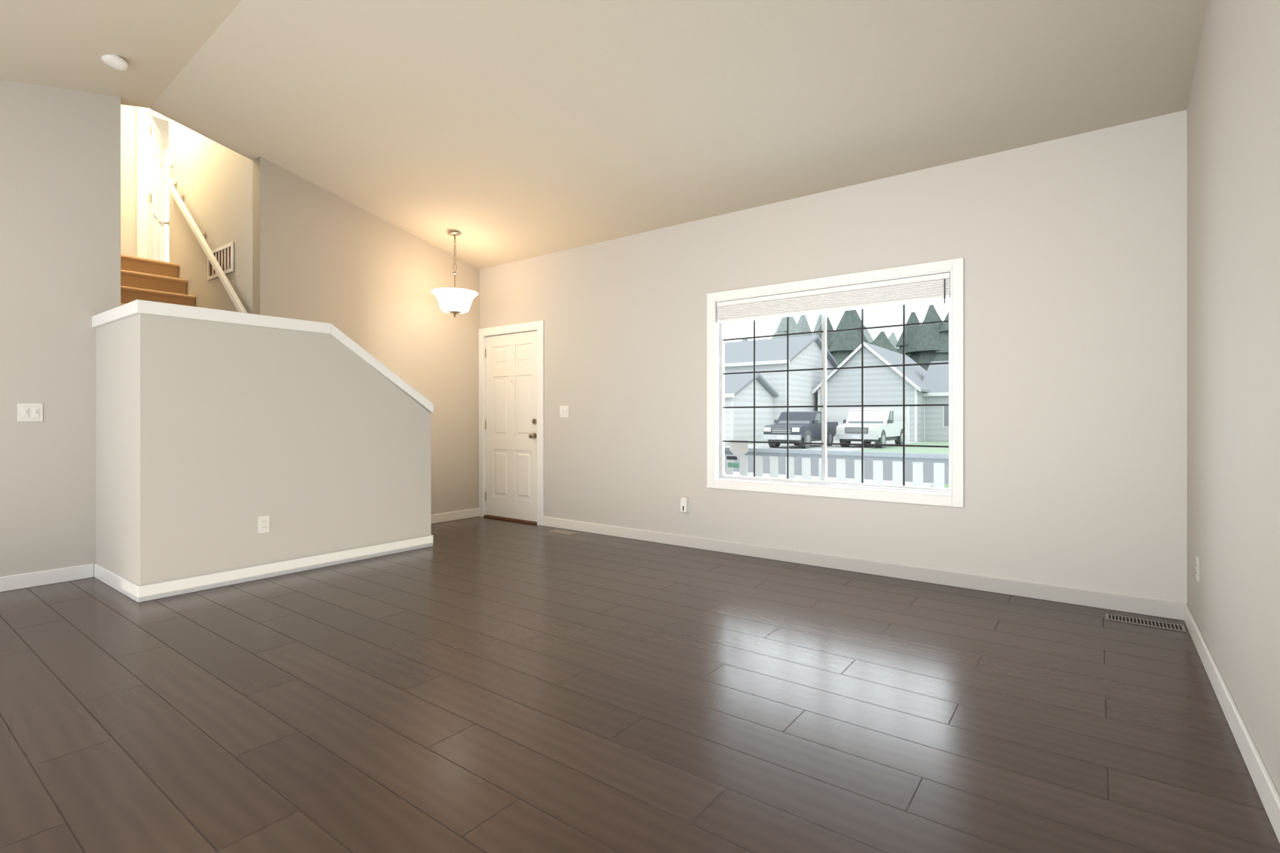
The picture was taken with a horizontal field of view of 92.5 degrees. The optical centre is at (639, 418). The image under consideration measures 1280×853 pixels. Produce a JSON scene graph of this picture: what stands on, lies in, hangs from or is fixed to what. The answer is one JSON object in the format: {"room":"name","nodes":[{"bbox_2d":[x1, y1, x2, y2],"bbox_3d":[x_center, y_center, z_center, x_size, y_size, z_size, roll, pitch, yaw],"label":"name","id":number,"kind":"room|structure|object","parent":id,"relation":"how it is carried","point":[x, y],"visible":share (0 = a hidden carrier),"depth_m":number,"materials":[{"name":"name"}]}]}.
{"room":"living room","nodes":[
{"label":"living room","id":0,"kind":"room"},
{"bbox_2d":[146,114,168,150],"bbox_3d":[-5.387,-4.060,6.792,5.600,0.120,4.466,0,0,37],"label":"ceiling","id":1,"kind":"structure","parent":0,"point":[163,125],"depth_m":8.43,"materials":[{"name":"paint"}]},
{"bbox_2d":[120,254,196,306],"bbox_3d":[-3.987,-0.237,6.030,4.156,2.675,2.312,0,0,37],"label":"stairs","id":2,"kind":"structure","parent":0,"point":[141,278],"depth_m":5.89,"materials":[{"name":"wood"}]},
{"bbox_2d":[120,104,252,313],"bbox_3d":[-5.179,-1.450,7.196,5.450,5.100,3.400,0,0,37],"label":"wall","id":3,"kind":"structure","parent":0,"point":[215,181],"depth_m":5.90,"materials":[{"name":"paint"}]},
{"bbox_2d":[136,106,168,258],"bbox_3d":[-5.561,-2.627,7.481,0.136,2.115,0.950,0,0,37],"label":"door frame","id":4,"kind":"structure","parent":3,"relation":"attached to","point":[142,112],"depth_m":7.09,"materials":[{"name":"white wood"}]},
{"bbox_2d":[147,114,168,261],"bbox_3d":[-5.956,-2.582,7.524,0.189,2.000,0.811,0,0,-25],"label":"hall door","id":5,"kind":"structure","parent":3,"relation":"in","point":[156,222],"depth_m":7.42,"materials":[{"name":"paint"}]},
{"bbox_2d":[170,154,173,166],"bbox_3d":[-4.863,-2.678,6.361,0.075,0.115,0.012,0,0,37],"label":"light switch","id":6,"kind":"object","parent":3,"relation":"attached to","point":[171,155],"visible":1,"depth_m":6.35,"materials":[{"name":"plastic"}]},
{"bbox_2d":[165,178,247,313],"bbox_3d":[-3.942,-1.548,5.623,2.153,1.792,0.093,0,0,37],"label":"stair handrail","id":7,"kind":"object","parent":3,"relation":"attached to","point":[170,182],"visible":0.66,"depth_m":5.61,"materials":[{"name":"white wood"}]},
{"bbox_2d":[207,241,233,280],"bbox_3d":[-3.824,-1.430,5.585,0.590,0.260,0.012,0,0,37],"label":"air vent","id":8,"kind":"object","parent":3,"relation":"in","point":[224,254],"visible":0.76,"depth_m":5.53,"materials":[{"name":"white metal"}]},
{"bbox_2d":[0,79,479,577],"bbox_3d":[-3.644,-1.450,4.571,0.150,5.100,5.940,0,0,37],"label":"wall","id":9,"kind":"structure","parent":0,"point":[60,148],"depth_m":4.25,"materials":[{"name":"paint"}]},
{"bbox_2d":[17,403,42,421],"bbox_3d":[-3.972,-0.040,3.995,0.015,0.118,0.118,0,0,37],"label":"wall switch","id":10,"kind":"object","parent":9,"relation":"attached to","point":[26,412],"visible":1,"depth_m":3.99,"materials":[{"name":"plastic"}]},
{"bbox_2d":[95,313,430,586],"bbox_3d":[-2.791,0.232,4.770,0.980,1.736,2.000,0,0,37],"label":"wall","id":11,"kind":"structure","parent":0,"point":[205,430],"depth_m":4.15,"materials":[{"name":"paint"}]},
{"bbox_2d":[92,299,433,412],"bbox_3d":[-2.785,-0.379,4.760,1.002,0.659,2.034,0,0,37],"label":"trim","id":12,"kind":"structure","parent":11,"relation":"attached to","point":[137,306],"depth_m":4.17,"materials":[{"name":"white wood"}]},
{"bbox_2d":[257,515,269,533],"bbox_3d":[-2.588,0.728,4.216,0.009,0.116,0.072,0,0,37],"label":"wall outlet","id":13,"kind":"object","parent":11,"relation":"attached to","point":[263,521],"visible":1,"depth_m":4.21,"materials":[{"name":"plastic"}]},
{"bbox_2d":[94,534,432,602],"bbox_3d":[-2.780,1.053,4.762,0.980,0.095,2.028,0,0,37],"label":"baseboard","id":14,"kind":"structure","parent":0,"point":[136,593],"depth_m":4.15,"materials":[{"name":"white wood"}]},
{"bbox_2d":[0,0,1207,269],"bbox_3d":[-1.192,-2.098,2.741,6.270,1.018,6.240,0,0,37],"label":"ceiling","id":15,"kind":"structure","parent":0,"point":[524,129],"depth_m":3.74,"materials":[{"name":"paint"}]},
{"bbox_2d":[101,54,128,70],"bbox_3d":[-3.310,-2.247,3.858,0.140,0.060,0.136,0,0,37],"label":"smoke detector","id":16,"kind":"object","parent":15,"relation":"attached to","point":[115,62],"visible":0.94,"depth_m":3.84,"materials":[{"name":"plastic"}]},
{"bbox_2d":[430,230,478,316],"bbox_3d":[-1.826,-1.426,6.046,0.448,0.852,0.448,0,0,37],"label":"pendant light","id":17,"kind":"object","parent":15,"relation":"hanging from","point":[455,301],"visible":1,"depth_m":5.93,"materials":[{"name":"white glass"}]},
{"bbox_2d":[0,516,1279,852],"bbox_3d":[-1.192,1.160,2.741,6.010,0.120,5.980,0,0,37],"label":"floor","id":18,"kind":"structure","parent":0,"point":[495,686],"depth_m":2.29,"materials":[{"name":"laminate"}]},
{"bbox_2d":[549,529,577,534],"bbox_3d":[-0.739,1.097,5.922,0.270,0.004,0.110,0,0,37],"label":"floor vent","id":19,"kind":"object","parent":18,"relation":"in","point":[563,532],"visible":1,"depth_m":5.91,"materials":[{"name":"beige metal"}]},
{"bbox_2d":[1105,613,1186,632],"bbox_3d":[2.713,1.097,3.300,0.330,0.004,0.120,0,0,37],"label":"floor vent","id":20,"kind":"object","parent":18,"relation":"in","point":[1179,627],"visible":1,"depth_m":3.29,"materials":[{"name":"metal"}]},
{"bbox_2d":[479,110,1187,603],"bbox_3d":[0.629,-0.775,5.181,6.270,3.750,0.150,0,0,37],"label":"wall","id":21,"kind":"structure","parent":0,"point":[1073,249],"depth_m":3.94,"materials":[{"name":"paint"}]},
{"bbox_2d":[484,330,537,521],"bbox_3d":[-1.397,0.081,6.610,0.859,1.994,0.116,0,0,37],"label":"front door","id":22,"kind":"structure","parent":21,"relation":"in","point":[511,422],"depth_m":6.61,"materials":[{"name":"paint"}]},
{"bbox_2d":[478,320,543,525],"bbox_3d":[-1.355,0.047,6.653,1.024,2.106,0.166,0,0,37],"label":"door frame","id":23,"kind":"structure","parent":21,"relation":"attached to","point":[538,326],"depth_m":6.63,"materials":[{"name":"white wood"}]},
{"bbox_2d":[559,405,568,417],"bbox_3d":[-0.758,-0.070,6.114,0.118,0.118,0.015,0,0,37],"label":"switch","id":24,"kind":"object","parent":21,"relation":"attached to","point":[563,409],"visible":1,"depth_m":6.11,"materials":[{"name":"plastic"}]},
{"bbox_2d":[0,507,1279,843],"bbox_3d":[-1.192,1.052,2.741,5.970,0.095,5.940,0,0,37],"label":"baseboard","id":25,"kind":"structure","parent":21,"relation":"attached to","point":[1269,796],"depth_m":3.92,"materials":[{"name":"white wood"}]},
{"bbox_2d":[680,497,690,512],"bbox_3d":[0.382,0.737,5.239,0.072,0.132,0.060,0,0,37],"label":"plug","id":26,"kind":"object","parent":21,"relation":"attached to","point":[685,502],"visible":1,"depth_m":5.22,"materials":[{"name":"plastic"}]},
{"bbox_2d":[706,257,963,507],"bbox_3d":[1.369,-0.233,4.603,1.919,1.621,0.141,0,0,37],"label":"window","id":27,"kind":"structure","parent":21,"relation":"in","point":[738,448],"depth_m":4.52,"materials":[{"name":"plastic"}]},
{"bbox_2d":[716,272,950,323],"bbox_3d":[1.352,-0.862,4.580,1.751,0.200,0.060,0,0,37],"label":"window blind","id":28,"kind":"object","parent":27,"relation":"attached to","point":[932,287],"depth_m":4.47,"materials":[{"name":"white fabric"}]},
{"bbox_2d":[1187,0,1279,795],"bbox_3d":[1.215,-0.775,0.850,0.150,3.750,6.090,0,0,37],"label":"wall","id":29,"kind":"structure","parent":0,"point":[1233,108],"depth_m":2.13,"materials":[{"name":"paint"}]},
{"bbox_2d":[1195,555,1199,582],"bbox_3d":[2.691,0.725,2.959,0.009,0.116,0.072,0,0,37],"label":"outlet","id":30,"kind":"object","parent":29,"relation":"attached to","point":[1197,562],"visible":1,"depth_m":2.94,"materials":[{"name":"plastic"}]},
{"label":"outside","id":31,"kind":"structure","parent":0,"visible":0},
{"bbox_2d":[724,440,948,492],"bbox_3d":[30.663,1.625,58.758,110.000,0.350,118.050,0,0,37],"label":"ground","id":32,"kind":"structure","parent":31,"point":[928,467],"depth_m":18.83,"materials":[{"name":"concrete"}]},
{"bbox_2d":[771,314,899,350],"bbox_3d":[37.706,-7.354,92.934,30.734,17.708,45.189,0,0,37],"label":"trees","id":33,"kind":"object","parent":32,"relation":"on","point":[802,326],"visible":0.09,"depth_m":91.21,"materials":[{"name":"plant"}]},
{"bbox_2d":[724,447,948,493],"bbox_3d":[1.954,0.740,6.407,10.745,0.840,0.140,0,0,37],"label":"rail","id":34,"kind":"object","parent":32,"relation":"on","point":[918,459],"depth_m":6.23,"materials":[{"name":"white wood"}]},
{"bbox_2d":[724,334,948,443],"bbox_3d":[13.822,-2.110,41.264,22.790,7.220,21.715,0,0,37],"label":"houses","id":35,"kind":"structure","parent":32,"relation":"on","point":[882,385],"depth_m":39.64,"materials":[{"name":"grey"}]},
{"bbox_2d":[742,304,948,371],"bbox_3d":[20.249,-4.712,59.705,27.545,12.424,14.802,0,0,7],"label":"trees","id":36,"kind":"object","parent":32,"relation":"on","point":[924,343],"visible":0.2,"depth_m":57.47,"materials":[{"name":"green plant"}]},
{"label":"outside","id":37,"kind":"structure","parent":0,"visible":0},
{"bbox_2d":[724,439,919,451],"bbox_3d":[6.827,1.440,35.733,14.298,0.020,16.129,0,0,37],"label":"road","id":38,"kind":"structure","parent":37,"point":[782,446],"depth_m":30.91,"materials":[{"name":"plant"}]},
{"bbox_2d":[762,411,837,448],"bbox_3d":[8.230,0.560,31.093,2.290,1.830,5.300,0,0,37],"label":"truck","id":39,"kind":"object","parent":38,"relation":"on","point":[804,427],"visible":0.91,"depth_m":29.83,"materials":[{"name":"grey metal"}]},
{"bbox_2d":[834,408,908,448],"bbox_3d":[12.260,0.490,32.165,2.440,1.970,5.900,0,0,37],"label":"truck","id":40,"kind":"object","parent":38,"relation":"on","point":[880,426],"visible":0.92,"depth_m":30.81,"materials":[{"name":"white metal"}]}
]}

